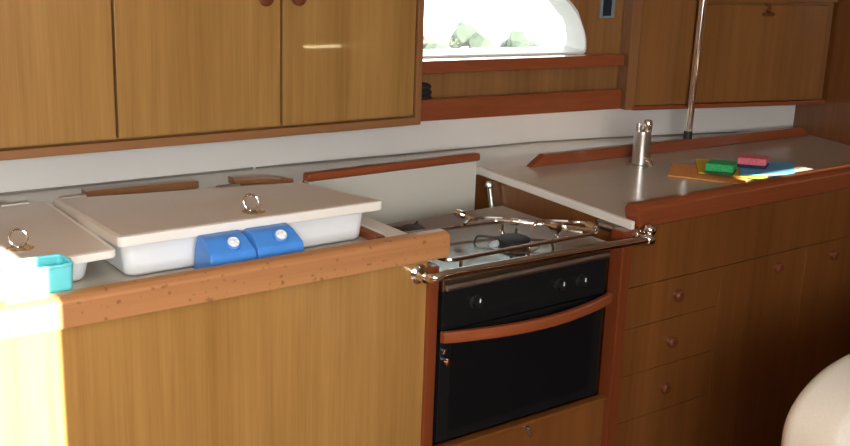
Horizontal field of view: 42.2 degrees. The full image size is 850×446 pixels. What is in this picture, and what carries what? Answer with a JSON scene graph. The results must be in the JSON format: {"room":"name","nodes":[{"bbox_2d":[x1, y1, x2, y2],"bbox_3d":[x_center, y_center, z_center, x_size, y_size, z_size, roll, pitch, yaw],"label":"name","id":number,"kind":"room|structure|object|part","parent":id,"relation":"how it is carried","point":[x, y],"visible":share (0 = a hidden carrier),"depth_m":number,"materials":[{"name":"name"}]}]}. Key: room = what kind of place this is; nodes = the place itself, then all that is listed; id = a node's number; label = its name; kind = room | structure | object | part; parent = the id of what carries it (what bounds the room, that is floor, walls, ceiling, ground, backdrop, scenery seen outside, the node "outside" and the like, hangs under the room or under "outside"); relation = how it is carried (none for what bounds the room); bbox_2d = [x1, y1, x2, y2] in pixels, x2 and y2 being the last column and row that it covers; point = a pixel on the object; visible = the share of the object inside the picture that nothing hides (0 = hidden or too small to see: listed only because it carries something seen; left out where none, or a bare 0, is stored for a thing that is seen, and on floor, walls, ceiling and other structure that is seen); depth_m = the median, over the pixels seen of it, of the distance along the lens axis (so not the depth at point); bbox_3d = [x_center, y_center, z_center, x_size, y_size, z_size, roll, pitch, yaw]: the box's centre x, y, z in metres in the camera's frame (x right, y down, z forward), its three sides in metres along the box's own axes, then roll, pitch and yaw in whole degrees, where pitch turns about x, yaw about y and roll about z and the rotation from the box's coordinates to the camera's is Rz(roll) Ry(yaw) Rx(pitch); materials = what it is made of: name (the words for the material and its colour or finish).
{"room":"ship interior","nodes":[
{"label":"ship interior","id":0,"kind":"room"},
{"bbox_2d":[0,105,795,192],"bbox_3d":[-0.566,0.226,3.005,4.325,1.030,0.215,-7,18,-30],"label":"wall","id":1,"kind":"structure","parent":0,"point":[99,167],"depth_m":3.17,"materials":[{"name":"white paint"}]},
{"bbox_2d":[432,439,449,445],"bbox_3d":[0.436,1.140,1.851,4.350,0.050,3.700,-9,19,-35],"label":"floor","id":2,"kind":"structure","parent":0,"point":[440,442],"depth_m":3.39,"materials":[{"name":"brown wood"}]},
{"bbox_2d":[0,261,438,445],"bbox_3d":[-0.791,0.533,2.152,1.584,0.874,0.576,-9,19,-35],"label":"base cabinet","id":3,"kind":"object","parent":2,"relation":"on","point":[350,360],"visible":0.82,"depth_m":2.06,"materials":[{"name":"brown wood"}]},
{"bbox_2d":[0,167,449,340],"bbox_3d":[-0.872,0.008,2.180,1.624,0.138,0.970,-9,19,-35],"label":"countertop","id":4,"kind":"structure","parent":3,"relation":"on","point":[130,244],"depth_m":2.14,"materials":[{"name":"white plastic"}]},
{"bbox_2d":[0,254,72,301],"bbox_3d":[-0.660,0.108,1.861,0.121,0.086,0.068,-9,19,-35],"label":"tub","id":5,"kind":"object","parent":4,"relation":"on","point":[53,273],"visible":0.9,"depth_m":1.84,"materials":[{"name":"plastic"}]},
{"bbox_3d":[-0.983,0.051,2.057,0.730,0.054,0.589,-9,19,-35],"label":"icebox lid","id":6,"kind":"part","parent":4,"relation":"part of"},
{"bbox_3d":[-0.470,-0.040,2.404,0.624,0.078,0.555,-9,19,-35],"label":"icebox lid","id":7,"kind":"part","parent":4,"relation":"part of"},
{"bbox_3d":[-0.606,0.144,1.826,1.606,0.054,0.044,-9,19,-35],"label":"fiddle rail","id":8,"kind":"part","parent":4,"relation":"part of","materials":[{"name":"brown wood"}]},
{"bbox_2d":[194,230,256,268],"bbox_3d":[-0.379,0.059,2.096,0.100,0.074,0.074,-9,19,-35],"label":"pack","id":9,"kind":"object","parent":4,"relation":"on","point":[227,247],"visible":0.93,"depth_m":2.07,"materials":[{"name":"blue plastic"}]},
{"bbox_2d":[244,223,303,258],"bbox_3d":[-0.297,0.046,2.155,0.107,0.074,0.074,-9,19,-35],"label":"pack","id":10,"kind":"object","parent":4,"relation":"on","point":[281,238],"visible":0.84,"depth_m":2.13,"materials":[{"name":"blue plastic"}]},
{"bbox_3d":[-0.007,0.500,2.398,0.028,0.862,0.041,-9,19,-35],"label":"corner post","id":11,"kind":"part","parent":3,"relation":"part of","materials":[{"name":"brown wood"}]},
{"bbox_2d":[434,394,606,445],"bbox_3d":[0.220,0.670,2.611,0.536,0.437,0.032,-9,19,-35],"label":"drawer","id":12,"kind":"object","parent":2,"relation":"on","point":[578,423],"visible":1,"depth_m":2.62,"materials":[{"name":"brown wood"}]},
{"bbox_2d":[386,206,612,442],"bbox_3d":[0.134,0.197,2.594,0.500,0.462,0.452,-9,19,-35],"label":"stove","id":13,"kind":"object","parent":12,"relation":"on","point":[518,341],"visible":0.78,"depth_m":2.47,"materials":[{"name":"black metal"}]},
{"bbox_3d":[0.112,0.170,2.350,0.032,0.032,0.018,-9,19,-35],"label":"control knob","id":14,"kind":"part","parent":13,"relation":"part of","materials":[{"name":"black plastic"}]},
{"bbox_2d":[386,206,609,291],"bbox_3d":[0.121,0.050,2.574,0.492,0.038,0.398,-9,19,-35],"label":"cooktop","id":15,"kind":"object","parent":13,"relation":"in","point":[463,241],"depth_m":2.50,"materials":[{"name":"silver metal"}]},
{"bbox_3d":[0.158,0.036,2.500,0.455,0.032,0.228,-9,19,-35],"label":"pan rail","id":16,"kind":"part","parent":13,"relation":"part of","materials":[{"name":"silver metal"}]},
{"bbox_3d":[0.202,0.051,2.501,0.114,0.003,0.114,-9,19,-35],"label":"burner","id":17,"kind":"part","parent":13,"relation":"part of","materials":[{"name":"metal"}]},
{"bbox_3d":[0.224,0.152,2.457,0.486,0.088,0.024,-9,19,-35],"label":"control panel","id":18,"kind":"part","parent":13,"relation":"part of","materials":[{"name":"black metal"}]},
{"bbox_2d":[432,292,612,442],"bbox_3d":[0.148,0.253,2.587,0.500,0.358,0.399,-9,19,-35],"label":"oven","id":19,"kind":"object","parent":13,"relation":"in","point":[501,357],"depth_m":2.45,"materials":[{"name":"black glass"}]},
{"bbox_3d":[0.309,0.142,2.494,0.032,0.032,0.018,-9,19,-35],"label":"control knob","id":20,"kind":"part","parent":13,"relation":"part of","materials":[{"name":"black plastic"}]},
{"bbox_3d":[0.363,0.135,2.534,0.032,0.032,0.018,-9,19,-35],"label":"control knob","id":21,"kind":"part","parent":13,"relation":"part of","materials":[{"name":"black plastic"}]},
{"bbox_2d":[449,174,849,445],"bbox_3d":[0.793,0.261,3.374,1.376,0.860,0.746,-9,19,-35],"label":"base cabinet","id":22,"kind":"object","parent":2,"relation":"on","point":[711,331],"visible":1,"depth_m":2.92,"materials":[{"name":"brown wood"}]},
{"bbox_2d":[484,181,493,207],"bbox_3d":[0.180,-0.076,3.042,0.025,0.078,0.042,-9,19,-35],"label":"bolt","id":23,"kind":"object","parent":22,"relation":"attached to","point":[488,185],"visible":0.91,"depth_m":3.04,"materials":[{"name":"silver metal"}]},
{"bbox_3d":[0.182,-0.071,3.041,0.015,0.070,0.036,-6,17,-26],"label":"rod","id":24,"kind":"part","parent":23,"relation":"part of","materials":[{"name":"silver metal"}]},
{"bbox_3d":[0.277,0.336,3.037,0.020,0.859,0.692,-8,18,-32],"label":"panel","id":25,"kind":"part","parent":22,"relation":"part of","materials":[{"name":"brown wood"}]},
{"bbox_2d":[410,224,656,283],"bbox_3d":[0.264,0.071,2.419,0.687,0.062,0.060,-9,19,-35],"label":"grab rail","id":26,"kind":"object","parent":22,"relation":"attached to","point":[419,274],"visible":1,"depth_m":2.36,"materials":[{"name":"silver metal"}]},
{"bbox_2d":[255,126,849,229],"bbox_3d":[0.594,-0.175,3.202,1.962,0.060,0.897,-9,19,-35],"label":"countertop","id":27,"kind":"structure","parent":22,"relation":"on","point":[594,177],"depth_m":3.09,"materials":[{"name":"grey laminate"}]},
{"bbox_2d":[303,152,479,223],"bbox_3d":[-0.086,0.000,2.948,0.572,0.329,0.037,-9,19,-35],"label":"board","id":28,"kind":"object","parent":27,"relation":"attached to","point":[412,189],"visible":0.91,"depth_m":2.95,"materials":[{"name":"white wood"}]},
{"bbox_3d":[-0.076,-0.150,2.914,0.556,0.021,0.031,-9,19,-35],"label":"trim","id":29,"kind":"part","parent":28,"relation":"part of","materials":[{"name":"brown wood"}]},
{"bbox_2d":[629,119,652,167],"bbox_3d":[0.638,-0.229,3.178,0.062,0.138,0.091,-9,19,-35],"label":"tap","id":30,"kind":"object","parent":27,"relation":"on","point":[642,138],"visible":1,"depth_m":3.17,"materials":[{"name":"metal"}]},
{"bbox_3d":[0.643,-0.174,3.165,0.016,0.027,0.040,-4,16,-20],"label":"spout","id":31,"kind":"part","parent":30,"relation":"part of","materials":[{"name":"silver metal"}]},
{"bbox_3d":[0.644,-0.282,3.176,0.027,0.035,0.027,-9,19,-35],"label":"lever","id":32,"kind":"part","parent":30,"relation":"part of","materials":[{"name":"silver metal"}]},
{"bbox_3d":[0.807,-0.248,3.463,1.220,0.033,0.029,-8,18,-32],"label":"rail","id":33,"kind":"part","parent":27,"relation":"part of","materials":[{"name":"brown wood"}]},
{"bbox_2d":[683,0,706,138],"bbox_3d":[0.857,-0.775,3.343,0.049,1.052,0.028,-9,19,-35],"label":"support pole","id":34,"kind":"object","parent":27,"relation":"on","point":[688,131],"visible":1,"depth_m":3.41,"materials":[{"name":"silver metal"}]},
{"bbox_2d":[668,163,746,183],"bbox_3d":[0.810,-0.144,3.141,0.226,0.004,0.208,8,16,19],"label":"cleaning cloth","id":35,"kind":"object","parent":27,"relation":"on","point":[689,171],"visible":0.68,"depth_m":3.09,"materials":[{"name":"orange fabric"}]},
{"bbox_2d":[695,158,767,178],"bbox_3d":[0.894,-0.156,3.175,0.215,0.004,0.210,5,16,10],"label":"cleaning cloth","id":36,"kind":"object","parent":27,"relation":"on","point":[700,163],"visible":0.33,"depth_m":3.13,"materials":[{"name":"yellow fabric"}]},
{"bbox_2d":[705,159,737,175],"bbox_3d":[0.833,-0.157,3.093,0.086,0.030,0.072,6,16,15],"label":"sponge","id":37,"kind":"object","parent":36,"relation":"on","point":[713,166],"visible":1,"depth_m":3.06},
{"bbox_2d":[739,162,794,175],"bbox_3d":[0.986,-0.156,3.164,0.160,0.004,0.247,6,16,12],"label":"cleaning cloth","id":38,"kind":"object","parent":36,"relation":"on","point":[774,168],"visible":0.76,"depth_m":3.14,"materials":[{"name":"blue fabric"}]},
{"bbox_2d":[737,154,769,168],"bbox_3d":[0.947,-0.178,3.172,0.091,0.028,0.066,6,16,13],"label":"sponge","id":39,"kind":"object","parent":38,"relation":"on","point":[744,160],"visible":0.95,"depth_m":3.15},
{"bbox_3d":[1.026,-0.106,3.003,1.335,0.058,0.046,-9,19,-35],"label":"fiddle rail","id":40,"kind":"part","parent":27,"relation":"part of","materials":[{"name":"brown wood"}]},
{"bbox_2d":[597,219,619,231],"bbox_3d":[0.443,0.009,2.671,0.016,0.022,0.075,-9,19,-35],"label":"bracket","id":41,"kind":"object","parent":22,"relation":"attached to","point":[604,225],"visible":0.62,"depth_m":2.67,"materials":[{"name":"metal"}]},
{"bbox_3d":[0.454,0.428,2.724,0.034,0.860,0.044,-9,19,-35],"label":"corner post","id":42,"kind":"part","parent":22,"relation":"part of","materials":[{"name":"brown wood"}]},
{"bbox_3d":[0.607,0.608,2.888,0.350,0.268,0.020,-9,19,-35],"label":"drawer","id":43,"kind":"part","parent":22,"relation":"part of","materials":[{"name":"brown wood"}]},
{"bbox_3d":[0.614,0.417,2.836,0.350,0.124,0.020,-9,19,-35],"label":"drawer","id":44,"kind":"part","parent":22,"relation":"part of","materials":[{"name":"brown wood"}]},
{"bbox_3d":[0.617,0.422,2.816,0.031,0.031,0.018,-9,19,-35],"label":"knob","id":45,"kind":"part","parent":22,"relation":"part of","materials":[{"name":"brown wood"}]},
{"bbox_3d":[0.618,0.297,2.802,0.350,0.124,0.020,-9,19,-35],"label":"drawer","id":46,"kind":"part","parent":22,"relation":"part of","materials":[{"name":"brown wood"}]},
{"bbox_3d":[0.628,0.302,2.787,0.031,0.031,0.018,-9,19,-35],"label":"knob","id":47,"kind":"part","parent":22,"relation":"part of","materials":[{"name":"brown wood"}]},
{"bbox_3d":[0.622,0.185,2.771,0.350,0.106,0.020,-9,19,-35],"label":"drawer","id":48,"kind":"part","parent":22,"relation":"part of","materials":[{"name":"brown wood"}]},
{"bbox_3d":[0.638,0.182,2.759,0.031,0.031,0.018,-9,19,-35],"label":"knob","id":49,"kind":"part","parent":22,"relation":"part of","materials":[{"name":"brown wood"}]},
{"bbox_3d":[0.901,0.389,3.048,0.362,0.626,0.020,-9,19,-35],"label":"door","id":50,"kind":"part","parent":22,"relation":"part of","materials":[{"name":"brown wood"}]},
{"bbox_3d":[0.964,0.122,2.991,0.031,0.031,0.018,-9,19,-35],"label":"knob","id":51,"kind":"part","parent":22,"relation":"part of","materials":[{"name":"brown wood"}]},
{"bbox_3d":[1.207,0.339,3.269,0.395,0.626,0.020,-9,19,-35],"label":"door","id":52,"kind":"part","parent":22,"relation":"part of","materials":[{"name":"brown wood"}]},
{"bbox_3d":[1.171,0.092,3.142,0.031,0.031,0.018,-9,19,-35],"label":"knob","id":53,"kind":"part","parent":22,"relation":"part of","materials":[{"name":"brown wood"}]},
{"bbox_2d":[781,354,849,445],"bbox_3d":[1.438,0.611,2.296,1.584,0.803,0.625,-9,19,-35],"label":"settee","id":54,"kind":"object","parent":2,"relation":"on","point":[820,414],"visible":1,"depth_m":1.95,"materials":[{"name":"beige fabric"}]},
{"bbox_2d":[424,0,564,48],"bbox_3d":[1.579,-2.469,11.049,12.000,3.100,0.300,-9,19,-35],"label":"sky","id":55,"kind":"structure","parent":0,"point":[540,23],"depth_m":10.34,"materials":[{"name":"white"}]},
{"bbox_2d":[422,0,624,98],"bbox_3d":[0.076,-0.784,3.100,1.325,0.961,0.030,-6,17,-26],"label":"wall","id":56,"kind":"structure","parent":0,"point":[603,35],"depth_m":3.35,"materials":[{"name":"brown wood"}]},
{"bbox_2d":[0,0,424,160],"bbox_3d":[-0.875,-0.623,2.392,2.027,0.952,0.169,-8,18,-33],"label":"upper cabinet","id":57,"kind":"object","parent":56,"relation":"attached to","point":[77,76],"visible":1,"depth_m":2.62,"materials":[{"name":"brown wood"}]},
{"bbox_3d":[-1.181,-0.564,2.123,1.150,0.904,0.020,-8,18,-33],"label":"door","id":58,"kind":"part","parent":57,"relation":"part of","materials":[{"name":"brown wood"}]},
{"bbox_3d":[-0.527,-0.659,2.554,0.416,0.904,0.020,-8,18,-33],"label":"door","id":59,"kind":"part","parent":57,"relation":"part of","materials":[{"name":"brown wood"}]},
{"bbox_3d":[-0.860,-0.161,2.471,2.026,0.022,0.030,-8,18,-33],"label":"rail","id":60,"kind":"part","parent":57,"relation":"part of","materials":[{"name":"brown wood"}]},
{"bbox_3d":[-0.385,-0.544,2.666,0.038,0.038,0.019,-9,19,-35],"label":"knob","id":61,"kind":"part","parent":57,"relation":"part of","materials":[{"name":"brown wood"}]},
{"bbox_3d":[-0.311,-0.555,2.715,0.038,0.038,0.019,-9,19,-35],"label":"knob","id":62,"kind":"part","parent":57,"relation":"part of","materials":[{"name":"brown wood"}]},
{"bbox_3d":[-0.186,-0.708,2.779,0.395,0.904,0.020,-8,18,-33],"label":"door","id":63,"kind":"part","parent":57,"relation":"part of","materials":[{"name":"brown wood"}]},
{"bbox_2d":[423,0,585,57],"bbox_3d":[0.048,-0.614,3.171,0.988,0.288,0.099,-6,17,-26],"label":"window","id":64,"kind":"structure","parent":56,"relation":"in","point":[575,37],"depth_m":3.34,"materials":[{"name":"white plastic"}]},
{"bbox_2d":[421,89,621,120],"bbox_3d":[0.272,-0.354,3.256,0.739,0.061,0.093,-6,17,-26],"label":"wall shelf","id":65,"kind":"object","parent":56,"relation":"attached to","point":[434,109],"visible":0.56,"depth_m":3.22,"materials":[{"name":"brown wood"}]},
{"bbox_2d":[421,82,431,98],"bbox_3d":[-0.013,-0.360,3.106,0.080,0.073,0.048,-9,19,-35],"label":"pouch","id":66,"kind":"object","parent":65,"relation":"on","point":[426,92],"visible":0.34,"depth_m":3.09,"materials":[{"name":"fabric"}]},
{"bbox_2d":[422,53,624,73],"bbox_3d":[0.276,-0.470,3.224,0.739,0.035,0.093,-6,17,-26],"label":"wall shelf","id":67,"kind":"object","parent":56,"relation":"attached to","point":[432,65],"visible":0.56,"depth_m":3.20,"materials":[{"name":"brown wood"}]},
{"bbox_2d":[599,0,614,18],"bbox_3d":[0.559,-0.663,3.363,0.054,0.074,0.014,-6,17,-26],"label":"light switch","id":68,"kind":"object","parent":56,"relation":"attached to","point":[607,7],"visible":1,"depth_m":3.36,"materials":[{"name":"plastic"}]},
{"bbox_2d":[617,0,837,109],"bbox_3d":[0.991,-0.847,3.470,0.783,0.962,0.104,-4,17,-21],"label":"upper cabinet","id":69,"kind":"object","parent":56,"relation":"attached to","point":[754,52],"visible":0.96,"depth_m":3.52,"materials":[{"name":"brown wood"}]},
{"bbox_3d":[0.758,-0.827,3.359,0.195,0.937,0.022,-4,17,-21],"label":"fixed panel","id":70,"kind":"part","parent":69,"relation":"part of","materials":[{"name":"brown wood"}]},
{"bbox_3d":[0.995,-0.385,3.582,0.756,0.014,0.022,-4,17,-21],"label":"rail","id":71,"kind":"part","parent":69,"relation":"part of","materials":[{"name":"brown wood"}]},
{"bbox_3d":[1.080,-0.552,3.571,0.514,0.310,0.021,-4,17,-21],"label":"flap door","id":72,"kind":"part","parent":69,"relation":"part of","materials":[{"name":"brown wood"}]},
{"bbox_3d":[1.113,-1.006,3.452,0.549,0.616,0.021,-4,17,-21],"label":"panel","id":73,"kind":"part","parent":69,"relation":"part of","materials":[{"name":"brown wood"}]},
{"bbox_3d":[1.102,-0.669,3.525,0.044,0.010,0.020,-9,19,-35],"label":"finger pull","id":74,"kind":"part","parent":69,"relation":"part of","materials":[{"name":"brown wood"}]},
{"bbox_2d":[793,0,849,144],"bbox_3d":[2.228,-0.060,2.640,0.160,1.970,3.350,-9,19,-35],"label":"wall","id":75,"kind":"structure","parent":0,"point":[830,120],"depth_m":3.67,"materials":[{"name":"brown wood"}]},
{"label":"outside","id":76,"kind":"structure","parent":0,"visible":0},
{"bbox_3d":[2.675,-0.327,10.012,28.000,0.400,6.600,-9,19,-35],"label":"ground","id":77,"kind":"structure","parent":76,"visible":0},
{"bbox_2d":[423,35,449,48],"bbox_3d":[0.031,-1.010,9.373,0.359,1.148,0.499,-9,19,-35],"label":"shrub","id":78,"kind":"object","parent":77,"relation":"on","point":[428,43],"visible":0.02,"depth_m":9.16,"materials":[{"name":"green plant"}]},
{"bbox_2d":[448,22,492,48],"bbox_3d":[0.356,-1.130,9.689,0.356,1.252,0.481,-9,19,-35],"label":"shrub","id":79,"kind":"object","parent":77,"relation":"on","point":[464,34],"visible":0.06,"depth_m":9.51,"materials":[{"name":"green plant"}]},
{"bbox_2d":[497,30,547,47],"bbox_3d":[0.855,-1.210,10.044,0.540,1.121,0.495,-9,19,-35],"label":"shrub","id":80,"kind":"object","parent":77,"relation":"on","point":[515,38],"visible":0.11,"depth_m":9.71,"materials":[{"name":"green plant"}]}
]}

